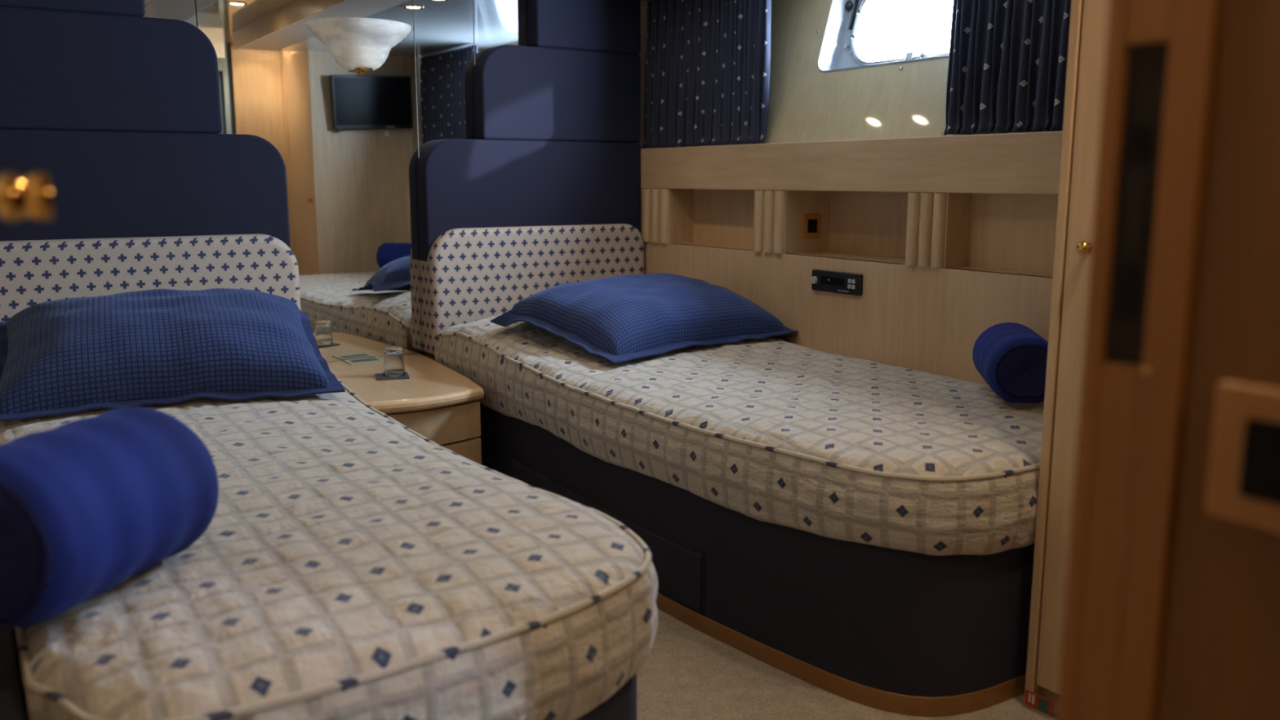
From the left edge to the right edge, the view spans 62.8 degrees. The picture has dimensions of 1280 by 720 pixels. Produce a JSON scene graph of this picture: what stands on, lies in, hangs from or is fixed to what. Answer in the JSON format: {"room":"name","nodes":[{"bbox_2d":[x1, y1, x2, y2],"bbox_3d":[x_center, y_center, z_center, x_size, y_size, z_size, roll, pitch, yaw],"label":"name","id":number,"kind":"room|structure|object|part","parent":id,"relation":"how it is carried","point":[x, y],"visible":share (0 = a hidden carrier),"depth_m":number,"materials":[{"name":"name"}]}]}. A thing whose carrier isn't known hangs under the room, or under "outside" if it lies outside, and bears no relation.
{"room":"yacht cabin","nodes":[
{"label":"yacht cabin","id":0,"kind":"room"},
{"bbox_2d":[0,171,53,222],"bbox_3d":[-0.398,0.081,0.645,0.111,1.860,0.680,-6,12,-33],"label":"wall sconce","id":1,"kind":"object","parent":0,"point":[30,196],"depth_m":0.71,"materials":[{"name":"gold metal"}]},
{"bbox_2d":[195,17,435,360],"bbox_3d":[-1.198,-0.585,3.898,3.700,2.100,0.088,-6,12,-33],"label":"wall","id":2,"kind":"structure","parent":0,"point":[427,354],"depth_m":4.18,"materials":[{"name":"brown wood"}]},
{"bbox_2d":[142,0,527,362],"bbox_3d":[-1.078,-0.722,3.892,2.458,1.572,0.010,-6,12,-33],"label":"wall mirror","id":3,"kind":"object","parent":2,"relation":"attached to","point":[350,144],"visible":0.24,"depth_m":3.91,"materials":[{"name":"clear glass"}]},
{"bbox_3d":[-1.803,-0.845,3.390,0.726,0.985,0.010,-6,12,-33],"label":"mirror panel","id":4,"kind":"part","parent":3,"relation":"part of","materials":[{"name":"clear glass"}]},
{"bbox_3d":[-1.176,-0.711,3.829,0.768,1.572,0.010,-6,12,-33],"label":"mirror panel","id":5,"kind":"part","parent":3,"relation":"part of","materials":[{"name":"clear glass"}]},
{"bbox_2d":[306,17,411,74],"bbox_3d":[-0.980,-1.125,3.772,0.376,0.178,0.200,-6,12,-33],"label":"wall sconce","id":6,"kind":"object","parent":3,"relation":"attached to","point":[357,43],"visible":1,"depth_m":3.74,"materials":[{"name":"glass"}]},
{"bbox_3d":[-0.751,-0.962,4.067,0.242,0.985,0.010,-6,12,-33],"label":"mirror panel","id":7,"kind":"part","parent":3,"relation":"part of","materials":[{"name":"clear glass"}]},
{"bbox_3d":[-0.349,-1.007,4.326,0.716,0.985,0.010,-6,12,-33],"label":"mirror panel","id":8,"kind":"part","parent":3,"relation":"part of","materials":[{"name":"clear glass"}]},
{"bbox_2d":[17,608,1057,719],"bbox_3d":[0.144,0.861,1.879,3.700,0.060,5.300,-6,12,-33],"label":"floor","id":9,"kind":"structure","parent":0,"point":[687,673],"depth_m":2.36,"materials":[{"name":"beige carpet"}]},
{"bbox_2d":[0,626,26,719],"bbox_3d":[-1.340,0.524,2.183,0.030,0.500,2.600,-6,12,-33],"label":"trim","id":10,"kind":"structure","parent":9,"relation":"on","point":[11,701],"depth_m":1.35,"materials":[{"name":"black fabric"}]},
{"bbox_2d":[0,377,657,719],"bbox_3d":[-0.915,0.394,2.454,0.993,0.665,2.601,-6,12,-33],"label":"bed","id":11,"kind":"object","parent":9,"relation":"on","point":[349,563],"visible":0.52,"depth_m":1.50,"materials":[{"name":"beige fabric"}]},
{"bbox_2d":[0,407,218,628],"bbox_3d":[-0.785,0.204,1.454,0.253,0.228,0.342,2,10,14],"label":"bolster","id":12,"kind":"object","parent":11,"relation":"on","point":[90,505],"visible":1,"depth_m":1.36,"materials":[{"name":"blue fabric"}]},
{"bbox_2d":[0,0,301,321],"bbox_3d":[-1.656,-0.629,3.439,0.997,1.419,0.128,-6,12,-33],"label":"headboard","id":13,"kind":"object","parent":11,"relation":"attached to","point":[119,107],"visible":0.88,"depth_m":3.39,"materials":[{"name":"fabric"}]},
{"bbox_3d":[-1.849,-1.198,3.238,0.563,0.228,0.085,-6,12,-33],"label":"panel","id":14,"kind":"part","parent":13,"relation":"part of","materials":[{"name":"blue fabric"}]},
{"bbox_3d":[-1.760,-0.916,3.346,0.775,0.363,0.085,-6,12,-33],"label":"panel","id":15,"kind":"part","parent":13,"relation":"part of","materials":[{"name":"blue fabric"}]},
{"bbox_3d":[-1.674,-0.513,3.473,0.980,0.473,0.085,-6,12,-33],"label":"panel","id":16,"kind":"part","parent":13,"relation":"part of","materials":[{"name":"blue fabric"}]},
{"bbox_2d":[0,288,345,421],"bbox_3d":[-1.276,-0.052,2.813,0.832,0.258,0.590,-5,11,-25],"label":"pillow","id":17,"kind":"object","parent":11,"relation":"on","point":[153,346],"visible":1,"depth_m":2.66,"materials":[{"name":"blue fabric"}]},
{"bbox_2d":[327,353,484,464],"bbox_3d":[-0.884,0.283,3.700,0.488,0.457,0.856,-5,11,-26],"label":"nightstand","id":18,"kind":"object","parent":9,"relation":"on","point":[437,402],"visible":0.36,"depth_m":3.44,"materials":[{"name":"brown wood"}]},
{"bbox_2d":[343,356,383,364],"bbox_3d":[-1.040,0.004,3.959,0.132,0.004,0.110,-6,11,-30],"label":"leaflet","id":19,"kind":"object","parent":18,"relation":"on","point":[369,360],"visible":0.94,"depth_m":3.95,"materials":[{"name":"paper"}]},
{"bbox_2d":[374,371,409,380],"bbox_3d":[-0.865,0.056,3.655,0.112,0.005,0.112,-3,10,-17],"label":"coaster","id":20,"kind":"object","parent":18,"relation":"on","point":[379,376],"visible":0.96,"depth_m":3.62,"materials":[{"name":"stone"}]},
{"bbox_2d":[383,346,405,376],"bbox_3d":[-0.859,0.004,3.655,0.076,0.098,0.076,-6,12,-33],"label":"drinking glass","id":21,"kind":"object","parent":20,"relation":"on","point":[393,360],"visible":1,"depth_m":3.63,"materials":[{"name":"clear glass"}]},
{"bbox_2d":[327,353,484,413],"bbox_3d":[-0.885,0.078,3.663,0.489,0.041,0.852,-5,11,-27],"label":"countertop","id":22,"kind":"structure","parent":18,"relation":"on","point":[431,384],"depth_m":3.50,"materials":[{"name":"brown wood"}]},
{"bbox_3d":[-0.717,0.218,3.366,0.455,0.118,0.062,-6,12,-33],"label":"drawer","id":23,"kind":"part","parent":18,"relation":"part of","materials":[{"name":"brown wood"}]},
{"bbox_3d":[-0.717,0.342,3.387,0.455,0.117,0.062,-6,12,-33],"label":"drawer","id":24,"kind":"part","parent":18,"relation":"part of","materials":[{"name":"brown wood"}]},
{"bbox_2d":[434,314,1044,717],"bbox_3d":[0.265,0.246,3.308,1.039,0.664,2.444,-6,12,-33],"label":"bed","id":25,"kind":"object","parent":9,"relation":"on","point":[861,531],"visible":0.63,"depth_m":2.46,"materials":[{"name":"beige fabric"}]},
{"bbox_2d":[416,0,644,355],"bbox_3d":[-0.415,-0.768,4.238,0.980,1.419,0.128,-6,12,-33],"label":"headboard","id":26,"kind":"object","parent":25,"relation":"attached to","point":[546,193],"visible":0.85,"depth_m":4.20,"materials":[{"name":"fabric"}]},
{"bbox_3d":[-0.426,-0.653,4.276,0.980,0.473,0.085,-6,12,-33],"label":"panel","id":27,"kind":"part","parent":26,"relation":"part of","materials":[{"name":"blue fabric"}]},
{"bbox_3d":[-0.323,-1.077,4.271,0.734,0.363,0.085,-6,12,-33],"label":"panel","id":28,"kind":"part","parent":26,"relation":"part of","materials":[{"name":"blue fabric"}]},
{"bbox_3d":[-0.223,-1.380,4.285,0.493,0.228,0.085,-6,12,-33],"label":"panel","id":29,"kind":"part","parent":26,"relation":"part of","materials":[{"name":"blue fabric"}]},
{"bbox_3d":[-0.142,0.488,3.089,0.021,0.158,1.078,-6,12,-32],"label":"drawer","id":30,"kind":"part","parent":25,"relation":"part of","materials":[{"name":"blue fabric"}]},
{"bbox_2d":[490,273,798,364],"bbox_3d":[0.038,-0.186,3.695,0.910,0.213,0.659,-9,13,-41],"label":"pillow","id":31,"kind":"object","parent":25,"relation":"on","point":[616,319],"visible":1,"depth_m":3.50,"materials":[{"name":"blue fabric"}]},
{"bbox_3d":[0.272,-0.014,3.266,1.011,0.137,2.398,-6,12,-33],"label":"mattress","id":32,"kind":"part","parent":25,"relation":"part of","materials":[{"name":"beige fabric"}]},
{"bbox_2d":[972,322,1048,403],"bbox_3d":[0.981,0.003,2.733,0.188,0.170,0.344,2,10,10],"label":"bolster","id":33,"kind":"object","parent":25,"relation":"on","point":[1011,357],"visible":0.88,"depth_m":2.58,"materials":[{"name":"blue fabric"}]},
{"bbox_2d":[1023,0,1109,713],"bbox_3d":[1.256,-0.198,2.047,0.651,1.969,0.612,-6,12,-33],"label":"door frame","id":34,"kind":"structure","parent":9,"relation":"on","point":[1088,25],"depth_m":2.12,"materials":[{"name":"brown wood"}]},
{"bbox_2d":[1024,688,1053,716],"bbox_3d":[0.859,0.740,2.259,0.003,0.034,0.068,-6,12,-33],"label":"sticker","id":35,"kind":"object","parent":34,"relation":"attached to","point":[1041,704],"visible":1,"depth_m":2.26,"materials":[{"name":"red paper"}]},
{"bbox_3d":[0.867,0.742,2.248,0.003,0.028,0.026,-6,12,-33],"label":"panel","id":36,"kind":"part","parent":35,"relation":"part of","materials":[{"name":"green paper"}]},
{"bbox_3d":[0.859,-0.212,2.130,0.032,1.969,0.021,-6,12,-33],"label":"edge post","id":37,"kind":"part","parent":34,"relation":"part of","materials":[{"name":"brown wood"}]},
{"bbox_3d":[0.873,-0.221,2.060,0.027,0.026,0.026,-6,12,-33],"label":"door knob","id":38,"kind":"part","parent":34,"relation":"part of","materials":[{"name":"gold metal"}]},
{"bbox_2d":[637,0,1062,385],"bbox_3d":[1.585,-0.306,2.579,0.516,2.000,5.212,-6,12,-33],"label":"wall","id":39,"kind":"structure","parent":0,"point":[951,238],"depth_m":3.50,"materials":[{"name":"brown wood"}]},
{"bbox_2d":[642,0,771,148],"bbox_3d":[0.244,-1.158,4.152,0.051,0.609,0.824,-6,12,-33],"label":"curtain","id":40,"kind":"object","parent":39,"relation":"hanging from","point":[708,62],"visible":1,"depth_m":4.13,"materials":[{"name":"blue fabric"}]},
{"bbox_2d":[801,213,821,238],"bbox_3d":[0.627,-0.489,3.822,0.086,0.086,0.012,-6,12,-33],"label":"wall switch","id":41,"kind":"object","parent":39,"relation":"attached to","point":[811,227],"visible":1,"depth_m":3.81,"materials":[{"name":"brown wood"}]},
{"bbox_2d":[810,269,862,296],"bbox_3d":[0.662,-0.263,3.549,0.021,0.072,0.236,-6,12,-33],"label":"radio","id":42,"kind":"object","parent":39,"relation":"attached to","point":[842,282],"visible":1,"depth_m":3.54,"materials":[{"name":"black plastic"}]},
{"bbox_3d":[0.602,-0.277,3.629,0.010,0.028,0.028,-6,12,-33],"label":"volume knob","id":43,"kind":"part","parent":42,"relation":"part of","materials":[{"name":"grey plastic"}]},
{"bbox_3d":[0.676,0.084,3.636,0.030,0.871,2.558,-6,12,-33],"label":"panel","id":44,"kind":"part","parent":39,"relation":"part of","materials":[{"name":"brown wood"}]},
{"bbox_3d":[0.792,-1.055,3.510,0.182,0.634,2.570,-6,12,-33],"label":"window panel","id":45,"kind":"part","parent":39,"relation":"part of","materials":[{"name":"brown wood"}]},
{"bbox_3d":[0.674,-0.650,3.508,0.034,0.168,2.558,-6,12,-33],"label":"fascia rail","id":46,"kind":"part","parent":39,"relation":"part of","materials":[{"name":"brown wood"}]},
{"bbox_2d":[816,0,949,72],"bbox_3d":[0.922,-1.134,3.404,0.184,0.388,0.927,-6,12,-33],"label":"window","id":47,"kind":"structure","parent":39,"relation":"in","point":[838,52],"depth_m":3.73,"materials":[{"name":"silver metal"}]},
{"bbox_3d":[0.744,-1.266,3.744,0.024,0.036,0.036,-6,12,-33],"label":"stay knob","id":48,"kind":"part","parent":47,"relation":"part of","materials":[{"name":"black plastic"}]},
{"bbox_3d":[0.960,-1.122,3.406,0.096,0.336,0.844,-6,12,-33],"label":"plate","id":49,"kind":"part","parent":47,"relation":"part of","materials":[{"name":"silver metal"}]},
{"bbox_2d":[943,0,1071,135],"bbox_3d":[1.149,-0.921,2.787,0.051,0.609,0.824,-6,12,-33],"label":"curtain","id":50,"kind":"object","parent":39,"relation":"hanging from","point":[1007,68],"visible":0.51,"depth_m":2.97,"materials":[{"name":"blue fabric"}]},
{"bbox_2d":[1155,0,1279,719],"bbox_3d":[0.863,0.150,0.042,0.064,1.970,1.687,-6,12,-33],"label":"wall","id":51,"kind":"structure","parent":0,"point":[1220,655],"depth_m":0.69,"materials":[{"name":"brown wood"}]},
{"bbox_2d":[1056,0,1221,719],"bbox_3d":[0.378,0.024,0.769,0.070,1.970,0.076,-6,12,-33],"label":"trim","id":52,"kind":"structure","parent":51,"relation":"attached to","point":[1131,421],"depth_m":0.75,"materials":[{"name":"brown wood"}]},
{"bbox_3d":[0.361,0.020,0.793,0.070,1.970,0.016,-6,12,-33],"label":"jamb post","id":53,"kind":"part","parent":52,"relation":"part of","materials":[{"name":"brown wood"}]},
{"bbox_3d":[0.374,0.497,0.856,0.070,1.008,0.030,-6,12,-33],"label":"jamb post","id":54,"kind":"part","parent":52,"relation":"part of","materials":[{"name":"brown wood"}]},
{"bbox_2d":[1106,42,1168,375],"bbox_3d":[0.348,-0.103,0.730,0.007,0.226,0.036,-6,12,-33],"label":"strike plate","id":55,"kind":"object","parent":52,"relation":"attached to","point":[1148,64],"visible":1,"depth_m":0.73,"materials":[{"name":"brown metal"}]},
{"bbox_3d":[0.374,-0.583,0.668,0.070,0.739,0.030,-6,12,-33],"label":"jamb post","id":56,"kind":"part","parent":52,"relation":"part of","materials":[{"name":"brown wood"}]},
{"bbox_3d":[0.390,0.027,0.749,0.070,1.970,0.029,-6,12,-33],"label":"jamb post","id":57,"kind":"part","parent":52,"relation":"part of","materials":[{"name":"brown wood"}]},
{"bbox_2d":[1205,380,1279,533],"bbox_3d":[0.407,0.066,0.664,0.012,0.092,0.092,-6,12,-33],"label":"wall switch","id":58,"kind":"object","parent":51,"relation":"attached to","point":[1243,486],"visible":1,"depth_m":0.68,"materials":[{"name":"brown wood"}]}
]}

